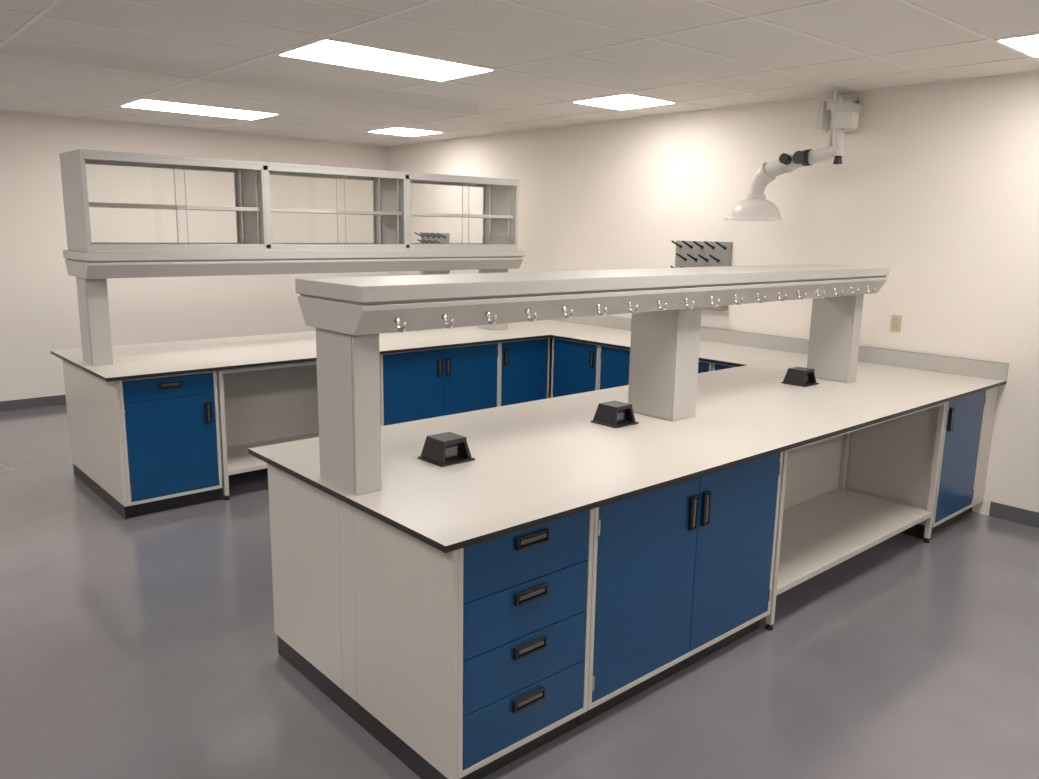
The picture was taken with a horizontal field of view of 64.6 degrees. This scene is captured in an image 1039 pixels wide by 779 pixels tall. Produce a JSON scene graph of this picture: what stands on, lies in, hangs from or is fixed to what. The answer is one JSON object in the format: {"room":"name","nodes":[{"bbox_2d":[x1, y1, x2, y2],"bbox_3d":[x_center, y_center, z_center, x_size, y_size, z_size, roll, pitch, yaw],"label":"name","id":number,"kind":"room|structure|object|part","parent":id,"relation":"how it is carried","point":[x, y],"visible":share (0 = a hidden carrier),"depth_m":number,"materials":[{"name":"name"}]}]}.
{"room":"science laboratory","nodes":[
{"label":"science laboratory","id":0,"kind":"room"},
{"bbox_2d":[0,112,387,400],"bbox_3d":[-5.312,-1.130,7.488,9.773,2.810,0.100,-9,15,-41],"label":"wall","id":1,"kind":"structure","parent":0,"point":[39,310],"depth_m":8.58,"materials":[{"name":"white paint"}]},
{"bbox_2d":[0,395,65,411],"bbox_3d":[-5.338,0.213,7.676,9.653,0.100,0.006,-9,15,-41],"label":"baseboard","id":2,"kind":"structure","parent":1,"relation":"attached to","point":[10,405],"depth_m":8.12,"materials":[{"name":"grey plastic"}]},
{"bbox_2d":[0,404,1038,778],"bbox_3d":[-1.071,1.309,2.956,9.873,0.100,13.117,-9,15,-41],"label":"floor","id":3,"kind":"structure","parent":0,"point":[145,646],"depth_m":3.46,"materials":[{"name":"grey concrete"}]},
{"bbox_2d":[51,320,613,519],"bbox_3d":[-1.224,0.021,6.896,4.472,0.914,1.355,-9,15,-41],"label":"lab bench","id":4,"kind":"object","parent":3,"relation":"on","point":[158,427],"visible":0.83,"depth_m":5.89,"materials":[{"name":"white laminate"}]},
{"bbox_3d":[-2.849,0.280,5.487,0.020,0.890,1.265,-9,15,-41],"label":"panel","id":5,"kind":"part","parent":4,"relation":"part of","materials":[{"name":"white laminate"}]},
{"bbox_2d":[59,149,523,365],"bbox_3d":[-1.477,-1.022,6.358,3.570,1.331,0.550,-9,15,-41],"label":"shelving unit","id":6,"kind":"object","parent":4,"relation":"on","point":[254,252],"visible":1,"depth_m":5.82,"materials":[{"name":"grey metal"}]},
{"bbox_3d":[-2.762,-0.451,5.334,0.123,0.559,0.240,-9,15,-41],"label":"post","id":7,"kind":"part","parent":6,"relation":"part of","materials":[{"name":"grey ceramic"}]},
{"bbox_3d":[-1.478,-1.375,6.283,3.510,0.610,0.470,-9,15,-41],"label":"cabinet frame","id":8,"kind":"part","parent":6,"relation":"part of","materials":[{"name":"grey metal"}]},
{"bbox_2d":[63,250,523,278],"bbox_3d":[-1.477,-0.997,6.363,3.570,0.162,0.550,-9,15,-41],"label":"shelf","id":9,"kind":"object","parent":6,"relation":"attached to","point":[81,264],"depth_m":5.79,"materials":[{"name":"grey metal"}]},
{"bbox_3d":[-0.246,-0.834,7.520,0.153,0.559,0.240,-9,15,-41],"label":"post","id":10,"kind":"part","parent":6,"relation":"part of","materials":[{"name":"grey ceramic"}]},
{"bbox_2d":[51,320,613,381],"bbox_3d":[-1.216,-0.417,6.811,4.472,0.022,1.355,-9,15,-41],"label":"countertop","id":11,"kind":"structure","parent":4,"relation":"on","point":[135,361],"depth_m":6.12,"materials":[{"name":"white laminate"}]},
{"bbox_2d":[248,355,1006,778],"bbox_3d":[1.003,0.541,4.424,4.472,0.914,1.367,-9,15,-41],"label":"lab bench","id":12,"kind":"object","parent":3,"relation":"on","point":[470,616],"visible":0.97,"depth_m":3.19,"materials":[{"name":"white laminate"}]},
{"bbox_3d":[-0.622,0.801,3.015,0.020,0.890,1.277,-9,15,-41],"label":"panel","id":13,"kind":"part","parent":12,"relation":"part of","materials":[{"name":"white laminate"}]},
{"bbox_2d":[418,432,474,466],"bbox_3d":[-0.291,0.232,3.264,0.164,0.094,0.164,-9,15,-41],"label":"outlet box","id":14,"kind":"object","parent":12,"relation":"on","point":[447,448],"visible":1,"depth_m":3.24,"materials":[{"name":"black plastic"}]},
{"bbox_2d":[295,264,889,494],"bbox_3d":[0.717,-0.208,3.972,3.625,0.721,0.471,-9,15,-41],"label":"shelf","id":15,"kind":"object","parent":12,"relation":"on","point":[348,315],"visible":0.99,"depth_m":3.23,"materials":[{"name":"grey metal"}]},
{"bbox_3d":[-0.602,0.064,2.884,0.103,0.559,0.260,-9,15,-41],"label":"post","id":16,"kind":"part","parent":15,"relation":"part of","materials":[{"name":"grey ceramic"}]},
{"bbox_3d":[0.714,-0.484,3.927,3.625,0.162,0.450,-9,15,-41],"label":"shelf","id":17,"kind":"part","parent":15,"relation":"part of","materials":[{"name":"grey metal"}]},
{"bbox_3d":[0.719,-0.150,4.097,0.183,0.559,0.290,-9,15,-41],"label":"post","id":18,"kind":"part","parent":15,"relation":"part of","materials":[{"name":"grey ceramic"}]},
{"bbox_3d":[1.986,-0.340,5.181,0.101,0.559,0.285,-9,15,-41],"label":"post","id":19,"kind":"part","parent":15,"relation":"part of","materials":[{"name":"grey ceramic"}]},
{"bbox_2d":[591,401,638,427],"bbox_3d":[0.457,0.114,3.933,0.164,0.094,0.164,-9,15,-41],"label":"outlet box","id":20,"kind":"object","parent":12,"relation":"on","point":[614,414],"visible":1,"depth_m":3.90,"materials":[{"name":"black plastic"}]},
{"bbox_2d":[248,355,1006,552],"bbox_3d":[1.011,0.104,4.339,4.472,0.022,1.367,-9,15,-41],"label":"countertop","id":21,"kind":"structure","parent":12,"relation":"on","point":[538,462],"depth_m":3.52,"materials":[{"name":"white laminate"}]},
{"bbox_2d":[781,367,818,386],"bbox_3d":[1.729,-0.082,5.051,0.164,0.094,0.164,-9,15,-41],"label":"outlet box","id":22,"kind":"object","parent":12,"relation":"on","point":[798,376],"visible":1,"depth_m":5.02,"materials":[{"name":"black plastic"}]},
{"bbox_3d":[3.010,0.401,5.383,0.178,0.890,0.075,-9,15,-41],"label":"filler panel","id":23,"kind":"part","parent":12,"relation":"part of","materials":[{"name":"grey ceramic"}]},
{"bbox_2d":[550,316,1008,397],"bbox_3d":[1.250,0.021,6.827,0.852,1.024,4.729,-9,15,-41],"label":"lab bench","id":24,"kind":"object","parent":3,"relation":"on","point":[586,361],"visible":0.29,"depth_m":6.71,"materials":[{"name":"white laminate"}]},
{"bbox_2d":[550,329,807,366],"bbox_3d":[1.253,-0.364,6.757,0.851,0.022,2.006,-9,15,-41],"label":"countertop","id":25,"kind":"structure","parent":24,"relation":"on","point":[714,352],"depth_m":6.52,"materials":[{"name":"white laminate"}]},
{"bbox_2d":[0,0,1038,145],"bbox_3d":[-1.022,-1.547,2.399,9.873,0.100,13.117,-9,15,-41],"label":"ceiling","id":26,"kind":"structure","parent":0,"point":[874,27],"depth_m":4.74,"materials":[{"name":"tile"}]},
{"bbox_2d":[119,98,278,119],"bbox_3d":[-2.805,-2.465,7.243,1.196,0.011,0.586,-9,15,-41],"label":"ceiling light panel","id":27,"kind":"object","parent":26,"relation":"in","point":[141,103],"depth_m":7.17,"materials":[{"name":"white plastic"}]},
{"bbox_2d":[276,38,495,80],"bbox_3d":[-0.788,-1.993,5.004,1.196,0.011,0.586,-9,15,-41],"label":"ceiling light panel","id":28,"kind":"object","parent":26,"relation":"in","point":[325,50],"depth_m":4.93,"materials":[{"name":"white plastic"}]},
{"bbox_2d":[366,127,443,136],"bbox_3d":[-1.204,-2.709,8.634,0.586,0.011,0.586,-9,15,-41],"label":"ceiling light panel","id":29,"kind":"object","parent":26,"relation":"in","point":[402,131],"depth_m":8.59,"materials":[{"name":"white plastic"}]},
{"bbox_2d":[0,0,1038,146],"bbox_3d":[-1.023,-1.494,2.409,9.673,0.007,12.917,-9,15,-41],"label":"grid","id":30,"kind":"object","parent":26,"relation":"attached to","point":[54,3],"visible":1,"depth_m":5.08,"materials":[{"name":"silver metal"}]},
{"bbox_2d":[571,93,677,109],"bbox_3d":[0.813,-2.237,6.395,0.586,0.011,0.586,-9,15,-41],"label":"ceiling light panel","id":31,"kind":"object","parent":26,"relation":"in","point":[625,101],"depth_m":6.35,"materials":[{"name":"white plastic"}]},
{"bbox_2d":[994,33,1038,57],"bbox_3d":[2.830,-1.766,4.156,0.586,0.011,0.586,-9,15,-41],"label":"ceiling light panel","id":32,"kind":"object","parent":26,"relation":"in","point":[1028,45],"depth_m":4.22,"materials":[{"name":"white plastic"}]},
{"bbox_2d":[387,72,1038,515],"bbox_3d":[2.619,-0.677,5.861,0.100,2.810,12.917,-9,15,-41],"label":"wall","id":33,"kind":"structure","parent":0,"point":[936,185],"depth_m":5.98,"materials":[{"name":"white paint"}]},
{"bbox_2d":[414,232,448,271],"bbox_3d":[-1.055,-1.629,9.730,0.150,0.453,0.550,-9,15,-41],"label":"drying rack","id":34,"kind":"object","parent":33,"relation":"attached to","point":[425,237],"visible":0.34,"depth_m":9.66,"materials":[{"name":"grey"}]},
{"bbox_2d":[670,240,731,310],"bbox_3d":[1.493,-0.967,6.913,0.150,0.558,0.560,-9,15,-41],"label":"drying rack","id":35,"kind":"object","parent":33,"relation":"attached to","point":[688,253],"visible":0.38,"depth_m":6.89,"materials":[{"name":"grey"}]},
{"bbox_2d":[724,90,861,220],"bbox_3d":[1.970,-1.660,5.922,0.921,0.866,0.495,8,13,33],"label":"fume extraction arm","id":36,"kind":"object","parent":33,"relation":"attached to","point":[839,115],"visible":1,"depth_m":5.82,"materials":[{"name":"white painted metal"},{"name":"black plastic"},{"name":"clear plastic"}]},
{"bbox_2d":[890,315,901,331],"bbox_3d":[2.649,-0.465,5.779,0.009,0.115,0.072,-9,15,-41],"label":"wall outlet","id":37,"kind":"object","parent":33,"relation":"attached to","point":[896,320],"visible":1,"depth_m":5.78,"materials":[{"name":"beige plastic"}]},
{"bbox_2d":[989,501,1038,527],"bbox_3d":[4.973,1.223,3.403,0.006,0.100,5.588,-9,15,-41],"label":"baseboard","id":38,"kind":"structure","parent":33,"relation":"attached to","point":[997,510],"depth_m":5.34,"materials":[{"name":"grey plastic"}]}
]}

